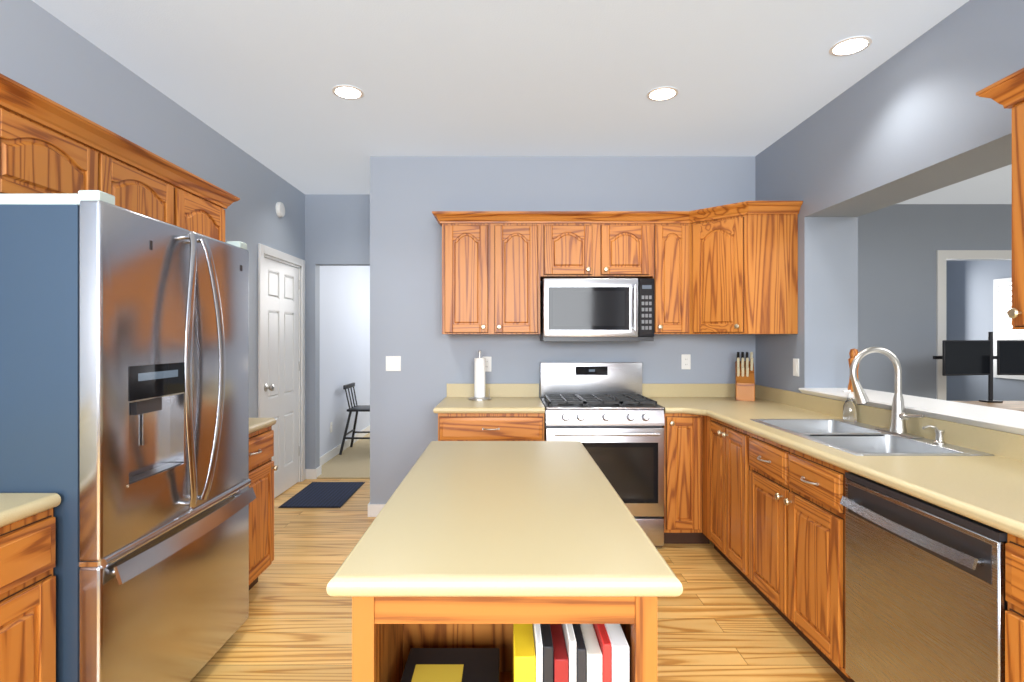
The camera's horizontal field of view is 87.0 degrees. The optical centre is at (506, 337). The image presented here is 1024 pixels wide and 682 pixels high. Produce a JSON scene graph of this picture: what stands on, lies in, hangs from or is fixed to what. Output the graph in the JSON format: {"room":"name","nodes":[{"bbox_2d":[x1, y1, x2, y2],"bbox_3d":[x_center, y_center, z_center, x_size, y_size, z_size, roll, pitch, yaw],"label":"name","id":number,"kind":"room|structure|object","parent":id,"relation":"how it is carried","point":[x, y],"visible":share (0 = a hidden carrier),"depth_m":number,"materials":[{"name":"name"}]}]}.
{"room":"kitchen","nodes":[
{"label":"kitchen","id":0,"kind":"room"},
{"bbox_2d":[0,0,369,455],"bbox_3d":[-2.020,-0.009,3.800,0.140,2.750,12.000,0,0,0],"label":"wall","id":1,"kind":"structure","parent":0,"point":[43,52],"depth_m":3.72,"materials":[{"name":"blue paint"}]},
{"bbox_2d":[0,73,179,226],"bbox_3d":[-1.756,-0.617,2.078,0.381,0.357,0.955,0,0,0],"label":"upper cabinet","id":2,"kind":"object","parent":1,"relation":"attached to","point":[48,146],"depth_m":1.94,"materials":[{"name":"brown wood"}]},
{"bbox_2d":[180,169,231,241],"bbox_3d":[-1.756,-0.414,2.788,0.381,0.762,0.465,0,0,0],"label":"upper cabinet","id":3,"kind":"object","parent":1,"relation":"attached to","point":[203,204],"depth_m":2.77,"materials":[{"name":"brown wood"}]},
{"bbox_2d":[276,202,284,217],"bbox_3d":[-1.931,-1.094,4.620,0.036,0.132,0.132,0,0,0],"label":"smoke detector","id":4,"kind":"object","parent":1,"relation":"attached to","point":[280,210],"visible":0.98,"depth_m":4.59,"materials":[{"name":"white plastic"}]},
{"bbox_2d":[258,243,304,481],"bbox_3d":[-2.011,0.314,4.705,0.158,2.105,0.950,0,0,0],"label":"door frame","id":5,"kind":"structure","parent":1,"relation":"attached to","point":[265,251],"depth_m":4.89,"materials":[{"name":"white wood"}]},
{"bbox_2d":[264,257,298,497],"bbox_3d":[-1.946,0.355,4.705,0.107,2.006,0.768,0,0,0],"label":"door","id":6,"kind":"structure","parent":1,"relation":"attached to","point":[281,343],"depth_m":4.72,"materials":[{"name":"white paint"}]},
{"bbox_2d":[306,425,369,475],"bbox_3d":[-1.963,1.306,7.520,0.014,0.095,4.360,0,0,0],"label":"baseboard","id":7,"kind":"structure","parent":1,"relation":"attached to","point":[335,451],"depth_m":6.13,"materials":[{"name":"white wood"}]},
{"bbox_2d":[305,194,369,468],"bbox_3d":[-1.567,-0.009,5.280,1.047,2.750,0.120,0,0,0],"label":"wall","id":8,"kind":"structure","parent":0,"point":[337,229],"depth_m":5.22,"materials":[{"name":"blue paint"}]},
{"bbox_2d":[317,433,369,478],"bbox_3d":[-0.450,1.400,7.510,3.300,0.092,4.580,0,0,0],"label":"floor","id":9,"kind":"structure","parent":0,"point":[353,462],"depth_m":5.75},
{"bbox_2d":[339,382,369,454],"bbox_3d":[-1.675,0.956,6.450,0.521,0.804,0.510,0,0,0],"label":"chair","id":10,"kind":"object","parent":9,"relation":"on","point":[360,408],"visible":0.69,"depth_m":6.34,"materials":[{"name":"black paint"}]},
{"bbox_2d":[190,479,844,681],"bbox_3d":[-0.105,1.406,1.510,4.690,0.080,7.420,0,0,0],"label":"floor","id":11,"kind":"structure","parent":0,"point":[720,619],"depth_m":2.59,"materials":[{"name":"brown wood"}]},
{"bbox_2d":[0,501,60,681],"bbox_3d":[-1.619,0.928,1.188,0.653,0.875,0.752,0,0,0],"label":"base cabinet","id":12,"kind":"object","parent":11,"relation":"on","point":[27,588],"depth_m":1.46,"materials":[{"name":"brown wood"}]},
{"bbox_2d":[0,493,55,520],"bbox_3d":[-1.628,0.470,0.882,0.636,0.039,1.364,0,0,0],"label":"countertop","id":13,"kind":"structure","parent":12,"relation":"on","point":[11,504],"depth_m":1.49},
{"bbox_2d":[0,190,255,681],"bbox_3d":[-1.528,0.466,2.040,0.803,1.800,0.920,0,0,0],"label":"fridge","id":14,"kind":"object","parent":11,"relation":"on","point":[124,383],"visible":1,"depth_m":1.70,"materials":[{"name":"silver metal"}]},
{"bbox_2d":[249,418,277,589],"bbox_3d":[-1.603,0.859,2.783,0.686,1.015,0.541,0,0,0],"label":"base cabinet","id":15,"kind":"object","parent":11,"relation":"on","point":[262,467],"visible":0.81,"depth_m":2.86,"materials":[{"name":"brown wood"}]},
{"bbox_2d":[278,482,364,507],"bbox_3d":[-1.580,1.361,4.700,0.500,0.008,0.760,0,0,0],"label":"door mat","id":16,"kind":"object","parent":11,"relation":"on","point":[325,495],"visible":0.98,"depth_m":4.63,"materials":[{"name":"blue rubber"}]},
{"bbox_2d":[433,384,544,440],"bbox_3d":[-0.113,0.859,3.780,0.720,1.015,0.671,0,0,0],"label":"base cabinet","id":17,"kind":"object","parent":11,"relation":"on","point":[511,412],"visible":0.31,"depth_m":3.48,"materials":[{"name":"brown wood"}]},
{"bbox_2d":[468,350,490,400],"bbox_3d":[-0.195,0.272,3.930,0.170,0.357,0.170,0,0,0],"label":"paper towel holder","id":18,"kind":"object","parent":17,"relation":"on","point":[479,378],"visible":1,"depth_m":3.90,"materials":[{"name":"white paper"}]},
{"bbox_2d":[352,605,656,681],"bbox_3d":[-0.004,0.927,1.672,0.592,0.877,1.255,0,0,0],"label":"kitchen island","id":19,"kind":"object","parent":11,"relation":"on","point":[383,636],"depth_m":1.05,"materials":[{"name":"brown wood"}]},
{"bbox_2d":[326,441,682,604],"bbox_3d":[-0.004,0.501,1.673,0.660,0.111,1.346,0,0,0],"label":"island countertop","id":20,"kind":"structure","parent":19,"relation":"on","point":[471,522],"depth_m":1.19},
{"bbox_2d":[400,624,628,681],"bbox_3d":[-0.004,0.746,1.201,0.490,0.299,0.288,0,0,0],"label":"books","id":21,"kind":"object","parent":19,"relation":"in","point":[570,652],"visible":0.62,"depth_m":1.10,"materials":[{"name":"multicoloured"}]},
{"bbox_2d":[540,362,664,546],"bbox_3d":[0.635,0.775,3.757,0.762,1.178,0.686,0,0,0],"label":"range","id":22,"kind":"object","parent":11,"relation":"on","point":[609,416],"visible":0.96,"depth_m":3.47,"materials":[{"name":"grey metal"}]},
{"bbox_2d":[662,412,689,543],"bbox_3d":[1.141,0.928,3.798,0.236,0.875,0.636,0,0,0],"label":"base cabinet","id":23,"kind":"object","parent":11,"relation":"on","point":[676,517],"depth_m":3.48,"materials":[{"name":"brown wood"}]},
{"bbox_2d":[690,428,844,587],"bbox_3d":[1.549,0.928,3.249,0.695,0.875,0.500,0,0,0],"label":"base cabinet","id":24,"kind":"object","parent":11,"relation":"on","point":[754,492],"depth_m":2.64,"materials":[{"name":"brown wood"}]},
{"bbox_2d":[645,396,1023,587],"bbox_3d":[1.460,0.471,2.158,0.873,0.040,3.916,0,0,0],"label":"countertop","id":25,"kind":"structure","parent":24,"relation":"on","point":[725,418],"depth_m":2.35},
{"bbox_2d":[735,352,754,400],"bbox_3d":[1.736,0.277,3.931,0.125,0.345,0.206,0,0,22],"label":"knife block","id":26,"kind":"object","parent":25,"relation":"on","point":[744,382],"visible":1,"depth_m":3.87,"materials":[{"name":"brown wood"}]},
{"bbox_2d":[843,390,856,421],"bbox_3d":[1.833,0.363,2.885,0.067,0.166,0.064,0,0,0],"label":"soap bottle","id":27,"kind":"object","parent":25,"relation":"on","point":[849,411],"visible":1,"depth_m":2.87,"materials":[{"name":"white"}]},
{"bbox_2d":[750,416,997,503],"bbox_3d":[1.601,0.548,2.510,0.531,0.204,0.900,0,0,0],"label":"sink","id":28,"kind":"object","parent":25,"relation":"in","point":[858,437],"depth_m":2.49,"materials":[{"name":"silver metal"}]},
{"bbox_2d":[850,347,924,437],"bbox_3d":[1.727,0.244,2.504,0.256,0.404,0.261,0,0,0],"label":"faucet","id":29,"kind":"object","parent":25,"relation":"on","point":[899,416],"visible":1,"depth_m":2.50,"materials":[{"name":"grey metal"}]},
{"bbox_2d":[922,425,945,444],"bbox_3d":[1.797,0.407,2.270,0.093,0.077,0.041,0,0,0],"label":"soap pump","id":30,"kind":"object","parent":25,"relation":"on","point":[939,437],"visible":1,"depth_m":2.26,"materials":[{"name":"grey metal"}]},
{"bbox_2d":[840,472,1007,681],"bbox_3d":[1.535,0.931,1.685,0.674,0.866,0.625,0,0,0],"label":"dishwasher","id":31,"kind":"object","parent":11,"relation":"on","point":[925,601],"visible":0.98,"depth_m":1.64,"materials":[{"name":"grey metal"}]},
{"bbox_2d":[1005,580,1023,681],"bbox_3d":[1.572,0.928,0.784,0.649,0.875,1.168,0,0,0],"label":"base cabinet","id":32,"kind":"object","parent":11,"relation":"on","point":[1014,593],"depth_m":1.33,"materials":[{"name":"brown wood"}]},
{"bbox_2d":[32,0,1011,203],"bbox_3d":[2.400,-1.434,3.800,10.400,0.100,12.000,0,0,0],"label":"ceiling","id":33,"kind":"structure","parent":0,"point":[258,80],"depth_m":2.80,"materials":[{"name":"white paint"}]},
{"bbox_2d":[332,85,363,98],"bbox_3d":[-0.893,-1.380,3.040,0.174,0.007,0.174,0,0,0],"label":"recessed light","id":34,"kind":"object","parent":33,"relation":"in","point":[347,92],"visible":1,"depth_m":3.03,"materials":[{"name":"white"}]},
{"bbox_2d":[647,87,677,100],"bbox_3d":[0.884,-1.380,3.060,0.174,0.007,0.174,0,0,0],"label":"recessed light","id":35,"kind":"object","parent":33,"relation":"in","point":[661,93],"visible":1,"depth_m":3.05,"materials":[{"name":"white"}]},
{"bbox_2d":[829,36,871,55],"bbox_3d":[1.630,-1.380,2.560,0.174,0.007,0.174,0,0,0],"label":"recessed light","id":36,"kind":"object","parent":33,"relation":"in","point":[850,45],"visible":1,"depth_m":2.55,"materials":[{"name":"white"}]},
{"bbox_2d":[370,156,754,503],"bbox_3d":[0.599,-0.009,4.180,3.283,2.750,0.120,0,0,0],"label":"wall","id":37,"kind":"structure","parent":0,"point":[409,195],"depth_m":4.10,"materials":[{"name":"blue paint"}]},
{"bbox_2d":[368,502,384,516],"bbox_3d":[-0.760,1.319,4.113,0.560,0.095,0.014,0,0,0],"label":"baseboard","id":38,"kind":"structure","parent":37,"relation":"attached to","point":[374,510],"depth_m":4.11,"materials":[{"name":"white wood"}]},
{"bbox_2d":[386,356,400,370],"bbox_3d":[-0.864,0.199,4.113,0.115,0.115,0.014,0,0,0],"label":"light switch","id":39,"kind":"object","parent":37,"relation":"attached to","point":[393,363],"visible":1,"depth_m":4.11,"materials":[{"name":"white plastic"}]},
{"bbox_2d":[482,357,491,371],"bbox_3d":[-0.150,0.203,4.116,0.070,0.115,0.007,0,0,0],"label":"electrical outlet","id":40,"kind":"object","parent":37,"relation":"attached to","point":[488,364],"visible":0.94,"depth_m":4.11,"materials":[{"name":"white plastic"}]},
{"bbox_2d":[432,201,802,333],"bbox_3d":[0.690,-0.450,3.785,2.414,0.851,0.664,0,0,0],"label":"upper cabinet","id":41,"kind":"object","parent":37,"relation":"attached to","point":[729,269],"visible":1,"depth_m":3.78,"materials":[{"name":"brown wood"}]},
{"bbox_2d":[540,278,653,340],"bbox_3d":[0.635,-0.191,3.882,0.760,0.433,0.467,0,0,0],"label":"microwave","id":42,"kind":"object","parent":41,"relation":"attached to","point":[596,309],"visible":0.98,"depth_m":3.70,"materials":[{"name":"grey metal"}]},
{"bbox_2d":[681,354,690,368],"bbox_3d":[1.369,0.186,4.116,0.070,0.115,0.007,0,0,0],"label":"electrical outlet","id":43,"kind":"object","parent":37,"relation":"attached to","point":[685,361],"visible":1,"depth_m":4.11,"materials":[{"name":"white plastic"}]},
{"bbox_2d":[642,384,734,395],"bbox_3d":[1.450,0.401,4.106,0.853,0.099,0.020,0,0,0],"label":"backsplash","id":44,"kind":"structure","parent":37,"relation":"attached to","point":[647,389],"depth_m":4.10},
{"bbox_2d":[755,0,1023,392],"bbox_3d":[2.070,-0.009,0.960,0.340,2.750,6.320,0,0,0],"label":"wall","id":45,"kind":"structure","parent":0,"point":[916,117],"depth_m":2.86,"materials":[{"name":"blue paint"}]},
{"bbox_2d":[793,358,798,376],"bbox_3d":[1.895,0.196,3.535,0.008,0.115,0.070,0,0,0],"label":"light switch","id":46,"kind":"object","parent":45,"relation":"attached to","point":[795,367],"visible":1,"depth_m":3.53,"materials":[{"name":"white plastic"}]},
{"bbox_2d":[755,384,1023,459],"bbox_3d":[1.887,0.404,2.158,0.020,0.093,3.916,0,0,0],"label":"backsplash","id":47,"kind":"structure","parent":45,"relation":"attached to","point":[1004,443],"depth_m":2.43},
{"bbox_2d":[799,388,1023,434],"bbox_3d":[2.050,0.339,2.580,0.380,0.035,1.718,0,0,0],"label":"window sill","id":48,"kind":"structure","parent":45,"relation":"attached to","point":[1005,420],"depth_m":2.44,"materials":[{"name":"white wood"}]},
{"bbox_2d":[848,349,858,391],"bbox_3d":[2.060,0.193,3.200,0.064,0.255,0.064,0,0,0],"label":"pepper mill","id":49,"kind":"object","parent":48,"relation":"on","point":[853,353],"visible":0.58,"depth_m":3.19,"materials":[{"name":"brown wood"}]},
{"bbox_2d":[996,68,1023,329],"bbox_3d":[1.731,-0.409,1.425,0.331,0.771,0.530,0,0,0],"label":"upper cabinet","id":50,"kind":"object","parent":45,"relation":"attached to","point":[1007,92],"depth_m":1.65,"materials":[{"name":"brown wood"}]},
{"bbox_2d":[858,204,1011,398],"bbox_3d":[4.865,-0.009,5.650,5.250,2.750,0.100,0,0,0],"label":"wall","id":51,"kind":"structure","parent":0,"point":[899,245],"depth_m":5.58,"materials":[{"name":"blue paint"}]},
{"bbox_2d":[936,250,1011,399],"bbox_3d":[5.200,0.231,5.591,1.480,2.270,0.018,0,0,0],"label":"trim","id":52,"kind":"structure","parent":51,"relation":"attached to","point":[942,256],"depth_m":5.58,"materials":[{"name":"white wood"}]},
{"bbox_2d":[946,260,1023,400],"bbox_3d":[5.905,-0.009,6.435,0.110,2.750,1.470,0,0,0],"label":"wall","id":53,"kind":"structure","parent":0,"point":[969,299],"depth_m":6.70,"materials":[{"name":"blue paint"}]},
{"bbox_2d":[993,277,1023,379],"bbox_3d":[5.835,-0.109,6.175,0.029,1.170,0.570,0,0,0],"label":"window","id":54,"kind":"structure","parent":53,"relation":"in","point":[1002,306],"depth_m":6.35,"materials":[{"name":"white"}]},
{"bbox_3d":[4.920,1.406,1.750,5.360,0.080,7.900,0,0,0],"label":"floor","id":55,"kind":"structure","parent":0,"visible":0},
{"bbox_2d":[953,401,1023,411],"bbox_3d":[4.725,0.991,4.900,1.950,0.749,0.700,0,0,0],"label":"office desk","id":56,"kind":"object","parent":55,"relation":"on","point":[1015,405],"depth_m":4.96,"materials":[{"name":"brown wood"}]},
{"bbox_2d":[933,332,1023,402],"bbox_3d":[4.632,0.281,5.106,1.136,0.669,0.187,0,0,0],"label":"monitors","id":57,"kind":"object","parent":56,"relation":"on","point":[966,357],"visible":1,"depth_m":5.09,"materials":[{"name":"grey plastic"}]}
]}

